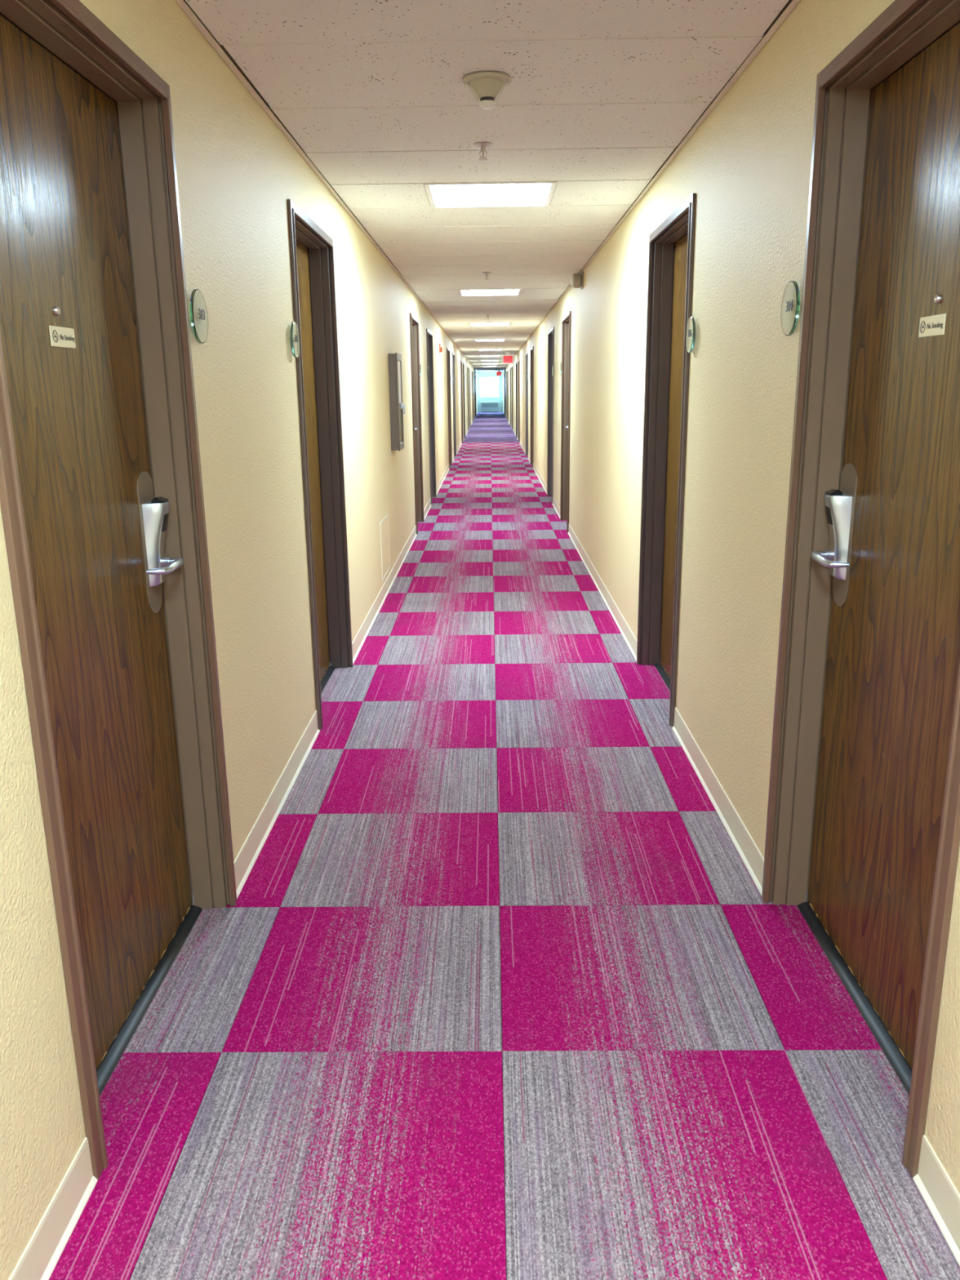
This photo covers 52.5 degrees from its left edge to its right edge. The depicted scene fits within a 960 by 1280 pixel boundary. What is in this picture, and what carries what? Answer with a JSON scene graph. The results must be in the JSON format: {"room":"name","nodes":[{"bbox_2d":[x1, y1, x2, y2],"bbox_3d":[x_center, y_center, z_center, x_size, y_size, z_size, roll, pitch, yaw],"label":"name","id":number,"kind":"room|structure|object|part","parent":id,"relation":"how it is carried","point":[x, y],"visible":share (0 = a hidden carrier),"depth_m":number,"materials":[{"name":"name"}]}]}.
{"room":"hotel corridor","nodes":[
{"label":"hotel corridor","id":0,"kind":"room"},
{"bbox_2d":[0,0,477,1279],"bbox_3d":[-0.568,-6.280,25.135,0.172,2.335,64.200,-1,15,1],"label":"wall","id":1,"kind":"structure","parent":0,"point":[237,172],"depth_m":2.86,"materials":[{"name":"beige paint"}]},
{"bbox_2d":[0,0,236,1179],"bbox_3d":[-0.785,-0.142,1.999,0.176,2.066,1.005,-1,15,1],"label":"door","id":2,"kind":"structure","parent":1,"relation":"in","point":[102,500],"depth_m":2.08,"materials":[{"name":"brown wood"}]},
{"bbox_3d":[-0.806,-0.237,2.383,0.002,0.348,0.104,-1,15,1],"label":"lock plate","id":3,"kind":"part","parent":2,"relation":"part of","materials":[{"name":"beige"}]},
{"bbox_3d":[-0.759,-0.179,2.345,0.057,0.025,0.140,-1,15,1],"label":"lever handle","id":4,"kind":"part","parent":2,"relation":"part of","materials":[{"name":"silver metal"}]},
{"bbox_2d":[189,288,208,343],"bbox_3d":[-0.704,-0.806,2.425,0.021,0.129,0.129,-1,15,1],"label":"number plaque","id":5,"kind":"object","parent":1,"relation":"attached to","point":[197,307],"visible":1,"depth_m":2.41,"materials":[{"name":"green glass"}]},
{"bbox_2d":[8,411,477,1279],"bbox_3d":[-0.462,-5.197,25.415,0.012,0.094,64.200,-1,15,1],"label":"baseboard","id":6,"kind":"structure","parent":1,"relation":"attached to","point":[42,1252],"depth_m":1.76,"materials":[{"name":"beige plastic"}]},
{"bbox_2d":[290,321,299,358],"bbox_3d":[-0.692,-1.115,3.619,0.021,0.129,0.129,-1,15,1],"label":"number plaque","id":7,"kind":"object","parent":1,"relation":"attached to","point":[295,339],"visible":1,"depth_m":3.60,"materials":[{"name":"green glass"}]},
{"bbox_2d":[287,199,352,730],"bbox_3d":[-0.761,-0.743,4.317,0.176,2.066,1.005,-1,15,1],"label":"door","id":8,"kind":"structure","parent":1,"relation":"in","point":[311,249],"depth_m":4.63,"materials":[{"name":"brown wood"}]},
{"bbox_2d":[174,0,475,368],"bbox_3d":[-0.483,-7.371,24.851,0.018,0.022,64.200,-1,15,1],"label":"trim","id":9,"kind":"structure","parent":1,"relation":"attached to","point":[182,4],"depth_m":3.25,"materials":[{"name":"brown metal"}]},
{"bbox_2d":[380,513,390,581],"bbox_3d":[-0.657,-0.650,6.765,0.004,0.395,0.510,-1,15,1],"label":"access panel","id":10,"kind":"object","parent":1,"relation":"attached to","point":[384,531],"visible":1,"depth_m":6.74,"materials":[{"name":"beige paint"}]},
{"bbox_2d":[387,352,404,450],"bbox_3d":[-0.616,-1.791,7.332,0.093,0.702,0.372,-1,15,1],"label":"fire extinguisher cabinet","id":11,"kind":"object","parent":1,"relation":"attached to","point":[395,378],"visible":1,"depth_m":7.19,"materials":[{"name":"grey metal"}]},
{"bbox_3d":[-0.604,-1.792,7.331,0.014,0.702,0.372,-1,15,1],"label":"cabinet door","id":12,"kind":"part","parent":11,"relation":"part of","materials":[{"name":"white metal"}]},
{"bbox_3d":[-0.606,-1.934,7.294,0.003,0.309,0.274,-1,15,1],"label":"pane","id":13,"kind":"part","parent":11,"relation":"part of","materials":[{"name":"glass"}]},
{"bbox_2d":[409,312,424,534],"bbox_3d":[-0.706,-2.155,9.762,0.176,2.066,1.005,-1,15,1],"label":"door","id":14,"kind":"structure","parent":1,"relation":"in","point":[414,322],"depth_m":10.11,"materials":[{"name":"brown wood"}]},
{"bbox_2d":[426,328,435,505],"bbox_3d":[-0.682,-2.772,12.143,0.176,2.066,1.005,-1,15,1],"label":"door","id":15,"kind":"structure","parent":1,"relation":"in","point":[428,334],"depth_m":12.48,"materials":[{"name":"brown wood"}]},
{"bbox_3d":[-0.691,-2.768,12.144,0.158,2.058,0.992,-1,15,1],"label":"frame","id":16,"kind":"part","parent":15,"relation":"part of","materials":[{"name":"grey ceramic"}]},
{"bbox_2d":[439,342,442,353],"bbox_3d":[-0.576,-4.282,14.289,0.046,0.136,0.110,-1,15,1],"label":"fire alarm strobe","id":17,"kind":"object","parent":1,"relation":"attached to","point":[440,344],"visible":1,"depth_m":14.25,"materials":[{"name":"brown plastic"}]},
{"bbox_2d":[446,346,452,468],"bbox_3d":[-0.628,-4.158,17.486,0.176,2.066,1.005,-1,15,1],"label":"door","id":18,"kind":"structure","parent":1,"relation":"in","point":[447,348],"depth_m":17.79,"materials":[{"name":"brown wood"}]},
{"bbox_2d":[452,352,456,458],"bbox_3d":[-0.604,-4.770,19.848,0.176,2.066,1.005,-1,15,1],"label":"door","id":19,"kind":"structure","parent":1,"relation":"in","point":[453,354],"depth_m":20.14,"materials":[{"name":"brown wood"}]},
{"bbox_2d":[460,360,462,441],"bbox_3d":[-0.550,-6.156,25.191,0.176,2.066,1.005,-1,15,1],"label":"door","id":20,"kind":"structure","parent":1,"relation":"in","point":[461,391],"depth_m":25.44,"materials":[{"name":"brown wood"}]},
{"bbox_2d":[462,362,465,436],"bbox_3d":[-0.526,-6.778,27.591,0.176,2.066,1.005,-1,15,1],"label":"door","id":21,"kind":"structure","parent":1,"relation":"in","point":[463,362],"depth_m":27.82,"materials":[{"name":"brown wood"}]},
{"bbox_2d":[466,366,469,429],"bbox_3d":[-0.472,-8.159,32.915,0.176,2.066,1.005,-1,15,1],"label":"door","id":22,"kind":"structure","parent":1,"relation":"in","point":[467,366],"depth_m":33.14,"materials":[{"name":"brown wood"}]},
{"bbox_2d":[468,368,471,426],"bbox_3d":[-0.448,-8.786,35.334,0.176,2.066,1.005,-1,15,1],"label":"door","id":23,"kind":"structure","parent":1,"relation":"in","point":[468,368],"depth_m":35.19,"materials":[{"name":"brown wood"}]},
{"bbox_2d":[471,370,473,421],"bbox_3d":[-0.394,-10.167,40.658,0.176,2.066,1.005,-1,15,1],"label":"door","id":24,"kind":"structure","parent":1,"relation":"in","point":[472,371],"depth_m":40.25,"materials":[{"name":"brown wood"}]},
{"bbox_2d":[472,371,474,419],"bbox_3d":[-0.369,-10.794,43.078,0.176,2.066,1.005,-1,15,1],"label":"door","id":25,"kind":"structure","parent":1,"relation":"in","point":[473,371],"depth_m":42.56,"materials":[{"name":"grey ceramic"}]},
{"bbox_2d":[474,373,475,416],"bbox_3d":[-0.315,-12.175,48.401,0.176,2.066,1.005,-1,15,1],"label":"door","id":26,"kind":"structure","parent":1,"relation":"in","point":[474,373],"depth_m":48.89,"materials":[{"name":"brown wood"}]},
{"bbox_2d":[185,0,789,371],"bbox_3d":[0.253,-7.427,24.829,1.818,0.121,64.520,-1,15,1],"label":"ceiling","id":27,"kind":"structure","parent":0,"point":[600,94],"depth_m":3.23,"materials":[{"name":"grey"}]},
{"bbox_2d":[473,142,493,160],"bbox_3d":[0.012,-1.861,3.712,0.074,0.054,0.074,-1,15,1],"label":"sprinkler","id":28,"kind":"object","parent":27,"relation":"attached to","point":[482,145],"visible":1,"depth_m":3.70,"materials":[{"name":"grey metal"}]},
{"bbox_2d":[482,271,490,279],"bbox_3d":[0.054,-2.932,7.845,0.074,0.054,0.074,-1,15,1],"label":"sprinkler","id":29,"kind":"object","parent":27,"relation":"attached to","point":[486,273],"visible":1,"depth_m":7.83,"materials":[{"name":"grey metal"}]},
{"bbox_2d":[462,71,511,108],"bbox_3d":[0.021,-1.645,2.931,0.149,0.079,0.149,-1,15,1],"label":"smoke detector","id":30,"kind":"object","parent":27,"relation":"attached to","point":[486,86],"visible":1,"depth_m":2.90,"materials":[{"name":"beige plastic"}]},
{"bbox_3d":[0.021,-1.678,2.922,0.149,0.012,0.149,-1,15,1],"label":"plate","id":31,"kind":"part","parent":30,"relation":"part of","materials":[{"name":"beige plastic"}]},
{"bbox_2d":[457,288,521,296],"bbox_3d":[0.098,-3.402,9.471,0.602,0.050,0.602,-1,15,1],"label":"ceiling light","id":32,"kind":"object","parent":27,"relation":"attached to","point":[517,291],"visible":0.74,"depth_m":9.40,"materials":[{"name":"white plastic"}]},
{"bbox_2d":[461,289,519,295],"bbox_3d":[0.098,-3.384,9.475,0.553,0.012,0.553,-1,15,1],"label":"diffuser","id":33,"kind":"object","parent":32,"relation":"attached to","point":[464,292],"depth_m":9.45,"materials":[{"name":"white plastic"}]},
{"bbox_2d":[474,338,505,341],"bbox_3d":[0.195,-5.881,19.031,0.602,0.050,0.602,-1,15,1],"label":"ceiling light","id":34,"kind":"object","parent":27,"relation":"attached to","point":[502,340],"visible":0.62,"depth_m":18.93,"materials":[{"name":"white plastic"}]},
{"bbox_2d":[475,339,503,341],"bbox_3d":[0.195,-5.863,19.035,0.553,0.012,0.553,-1,15,1],"label":"diffuser","id":35,"kind":"object","parent":34,"relation":"attached to","point":[476,340],"depth_m":19.03,"materials":[{"name":"white plastic"}]},
{"bbox_2d":[477,348,502,350],"bbox_3d":[0.243,-7.121,23.811,0.602,0.050,0.602,-1,15,1],"label":"ceiling light","id":36,"kind":"object","parent":27,"relation":"attached to","point":[495,348],"visible":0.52,"depth_m":23.74,"materials":[{"name":"white plastic"}]},
{"bbox_2d":[423,180,556,208],"bbox_3d":[0.050,-2.163,4.691,0.602,0.050,0.602,-1,15,1],"label":"ceiling light","id":37,"kind":"object","parent":27,"relation":"attached to","point":[502,193],"visible":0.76,"depth_m":4.64,"materials":[{"name":"white plastic"}]},
{"bbox_2d":[469,322,511,325],"bbox_3d":[0.146,-4.642,14.251,0.602,0.050,0.602,-1,15,1],"label":"ceiling light","id":38,"kind":"object","parent":27,"relation":"attached to","point":[489,323],"visible":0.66,"depth_m":14.19,"materials":[{"name":"white plastic"}]},
{"bbox_2d":[471,323,508,325],"bbox_3d":[0.147,-4.623,14.255,0.553,0.012,0.553,-1,15,1],"label":"diffuser","id":39,"kind":"object","parent":38,"relation":"attached to","point":[472,324],"depth_m":14.22,"materials":[{"name":"white plastic"}]},
{"bbox_2d":[496,370,501,375],"bbox_3d":[1.026,-14.441,52.675,0.285,0.292,0.058,-1,15,1],"label":"exit sign","id":40,"kind":"object","parent":27,"relation":"hanging from","point":[498,373],"visible":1,"depth_m":52.66,"materials":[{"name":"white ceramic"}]},
{"bbox_2d":[502,351,513,364],"bbox_3d":[0.731,-7.382,25.478,0.285,0.302,0.058,-1,15,1],"label":"exit sign","id":41,"kind":"object","parent":27,"relation":"hanging from","point":[508,358],"visible":1,"depth_m":25.46,"materials":[{"name":"red plastic"}]},
{"bbox_2d":[476,371,502,412],"bbox_3d":[0.582,-14.365,56.273,1.818,2.335,0.160,-1,15,1],"label":"wall","id":42,"kind":"structure","parent":0,"point":[479,374],"depth_m":56.20,"materials":[{"name":"teal paint"}]},
{"bbox_2d":[478,376,499,398],"bbox_3d":[0.538,-14.574,56.152,1.240,1.180,0.150,-1,15,1],"label":"window","id":43,"kind":"structure","parent":42,"relation":"in","point":[488,376],"depth_m":56.19,"materials":[{"name":"white"}]},
{"bbox_2d":[48,412,959,1279],"bbox_3d":[0.282,-5.109,25.430,1.818,0.100,64.520,-1,15,1],"label":"floor","id":44,"kind":"structure","parent":0,"point":[497,987],"depth_m":2.22,"materials":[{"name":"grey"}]},
{"bbox_2d":[480,401,498,412],"bbox_3d":[0.570,-13.466,56.292,1.040,0.584,0.250,-1,15,1],"label":"air conditioner","id":45,"kind":"object","parent":44,"relation":"on","point":[486,406],"visible":1,"depth_m":56.18,"materials":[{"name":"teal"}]},
{"bbox_2d":[502,0,959,1194],"bbox_3d":[1.102,-6.295,25.114,0.172,2.335,64.200,-1,15,1],"label":"wall","id":46,"kind":"structure","parent":0,"point":[747,165],"depth_m":3.12,"materials":[{"name":"beige paint"}]},
{"bbox_2d":[503,373,504,406],"bbox_3d":[1.347,-12.818,50.801,0.176,2.066,1.005,-1,15,1],"label":"door","id":47,"kind":"structure","parent":46,"relation":"in","point":[504,374],"depth_m":51.19,"materials":[{"name":"brown wood"}]},
{"bbox_2d":[504,373,505,415],"bbox_3d":[1.323,-12.190,48.381,0.176,2.066,1.005,-1,15,1],"label":"door","id":48,"kind":"structure","parent":46,"relation":"in","point":[504,373],"depth_m":48.83,"materials":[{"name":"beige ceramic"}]},
{"bbox_2d":[506,371,507,417],"bbox_3d":[1.269,-10.809,43.057,0.176,2.066,1.005,-1,15,1],"label":"door","id":49,"kind":"structure","parent":46,"relation":"in","point":[506,371],"depth_m":43.32,"materials":[{"name":"brown wood"}]},
{"bbox_2d":[507,369,508,422],"bbox_3d":[1.245,-10.182,40.638,0.176,2.066,1.005,-1,15,1],"label":"door","id":50,"kind":"structure","parent":46,"relation":"in","point":[508,370],"depth_m":40.15,"materials":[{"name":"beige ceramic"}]},
{"bbox_2d":[510,367,511,426],"bbox_3d":[1.191,-8.801,35.314,0.176,2.066,1.005,-1,15,1],"label":"door","id":51,"kind":"structure","parent":46,"relation":"in","point":[510,367],"depth_m":35.77,"materials":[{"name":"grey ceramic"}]},
{"bbox_2d":[511,365,512,428],"bbox_3d":[1.166,-8.174,32.894,0.176,2.066,1.005,-1,15,1],"label":"door","id":52,"kind":"structure","parent":46,"relation":"in","point":[512,366],"depth_m":32.43,"materials":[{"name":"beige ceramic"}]},
{"bbox_3d":[1.175,-8.170,32.895,0.158,2.058,0.992,-1,15,1],"label":"frame","id":53,"kind":"part","parent":52,"relation":"part of","materials":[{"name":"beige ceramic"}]},
{"bbox_3d":[1.087,-8.173,32.895,0.017,2.066,1.005,-1,15,1],"label":"casing","id":54,"kind":"part","parent":52,"relation":"part of","materials":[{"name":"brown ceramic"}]},
{"bbox_2d":[515,361,517,437],"bbox_3d":[1.112,-6.793,27.570,0.176,2.066,1.005,-1,15,1],"label":"door","id":55,"kind":"structure","parent":46,"relation":"in","point":[517,362],"depth_m":27.33,"materials":[{"name":"brown wood"}]},
{"bbox_2d":[518,359,519,443],"bbox_3d":[1.088,-6.171,25.170,0.176,2.066,1.005,-1,15,1],"label":"door","id":56,"kind":"structure","parent":46,"relation":"in","point":[519,359],"depth_m":24.93,"materials":[{"name":"brown wood"}]},
{"bbox_2d":[525,351,528,457],"bbox_3d":[1.034,-4.785,19.827,0.176,2.066,1.005,-1,15,1],"label":"door","id":57,"kind":"structure","parent":46,"relation":"in","point":[526,353],"depth_m":20.14,"materials":[{"name":"brown wood"}]},
{"bbox_3d":[1.043,-4.781,19.828,0.158,2.058,0.992,-1,15,1],"label":"frame","id":58,"kind":"part","parent":57,"relation":"part of","materials":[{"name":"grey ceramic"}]},
{"bbox_2d":[530,346,533,467],"bbox_3d":[1.010,-4.173,17.465,0.176,2.066,1.005,-1,15,1],"label":"door","id":59,"kind":"structure","parent":46,"relation":"in","point":[532,348],"depth_m":17.24,"materials":[{"name":"brown wood"}]},
{"bbox_3d":[1.019,-4.169,17.466,0.158,2.058,0.992,-1,15,1],"label":"frame","id":60,"kind":"part","parent":59,"relation":"part of","materials":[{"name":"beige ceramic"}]},
{"bbox_2d":[546,326,554,503],"bbox_3d":[0.956,-2.787,12.122,0.176,2.066,1.005,-1,15,1],"label":"door","id":61,"kind":"structure","parent":46,"relation":"in","point":[551,333],"depth_m":12.46,"materials":[{"name":"brown wood"}]},
{"bbox_3d":[0.965,-2.783,12.123,0.158,2.058,0.992,-1,15,1],"label":"frame","id":62,"kind":"part","parent":61,"relation":"part of","materials":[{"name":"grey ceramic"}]},
{"bbox_2d":[560,362,561,375],"bbox_3d":[0.851,-2.833,10.170,0.020,0.129,0.129,-1,15,1],"label":"number plaque","id":63,"kind":"object","parent":46,"relation":"attached to","point":[561,362],"visible":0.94,"depth_m":10.16,"materials":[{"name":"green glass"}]},
{"bbox_2d":[560,311,571,533],"bbox_3d":[0.932,-2.170,9.741,0.176,2.066,1.005,-1,15,1],"label":"door","id":64,"kind":"structure","parent":46,"relation":"in","point":[566,319],"depth_m":10.09,"materials":[{"name":"brown wood"}]},
{"bbox_3d":[0.941,-2.166,9.742,0.158,2.058,0.992,-1,15,1],"label":"frame","id":65,"kind":"part","parent":64,"relation":"part of","materials":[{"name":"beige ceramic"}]},
{"bbox_2d":[570,271,583,288],"bbox_3d":[0.781,-2.903,7.866,0.101,0.120,0.116,-1,15,1],"label":"fire alarm","id":66,"kind":"object","parent":46,"relation":"attached to","point":[577,279],"visible":1,"depth_m":7.82,"materials":[{"name":"beige plastic"}]},
{"bbox_3d":[0.825,-2.903,7.865,0.014,0.120,0.116,-1,15,1],"label":"plate","id":67,"kind":"part","parent":66,"relation":"part of","materials":[{"name":"beige plastic"}]},
{"bbox_2d":[503,0,800,369],"bbox_3d":[0.991,-7.385,24.833,0.018,0.022,64.200,-1,15,1],"label":"trim","id":68,"kind":"structure","parent":46,"relation":"attached to","point":[793,3],"depth_m":3.28,"materials":[{"name":"brown metal"}]},
{"bbox_2d":[636,192,696,727],"bbox_3d":[0.877,-0.758,4.296,0.176,2.066,1.005,-1,15,1],"label":"door","id":69,"kind":"structure","parent":46,"relation":"in","point":[671,244],"depth_m":4.61,"materials":[{"name":"brown wood"}]},
{"bbox_3d":[0.886,-0.754,4.297,0.158,2.058,0.992,-1,15,1],"label":"frame","id":70,"kind":"part","parent":69,"relation":"part of","materials":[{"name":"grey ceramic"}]},
{"bbox_2d":[685,316,695,352],"bbox_3d":[0.784,-1.129,3.600,0.021,0.129,0.129,-1,15,1],"label":"number plaque","id":71,"kind":"object","parent":46,"relation":"attached to","point":[691,328],"visible":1,"depth_m":3.58,"materials":[{"name":"green glass"}]},
{"bbox_2d":[502,410,959,1266],"bbox_3d":[1.024,-5.210,25.396,0.012,0.094,64.200,-1,15,1],"label":"baseboard","id":72,"kind":"structure","parent":46,"relation":"attached to","point":[937,1189],"depth_m":2.97,"materials":[{"name":"beige plastic"}]},
{"bbox_2d":[781,280,799,335],"bbox_3d":[0.772,-0.819,2.407,0.021,0.129,0.129,-1,15,1],"label":"number plaque","id":73,"kind":"object","parent":46,"relation":"attached to","point":[790,306],"visible":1,"depth_m":2.39,"materials":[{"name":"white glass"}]},
{"bbox_2d":[761,0,959,1177],"bbox_3d":[0.854,-0.157,1.978,0.176,2.066,1.005,-1,15,1],"label":"door","id":74,"kind":"structure","parent":46,"relation":"in","point":[863,832],"depth_m":2.13,"materials":[{"name":"brown wood"}]},
{"bbox_3d":[0.836,-0.194,2.325,0.057,0.025,0.140,-1,15,1],"label":"lever handle","id":75,"kind":"part","parent":74,"relation":"part of","materials":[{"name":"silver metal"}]},
{"bbox_3d":[0.883,-0.252,2.362,0.002,0.348,0.104,-1,15,1],"label":"lock plate","id":76,"kind":"part","parent":74,"relation":"part of","materials":[{"name":"beige"}]}
]}

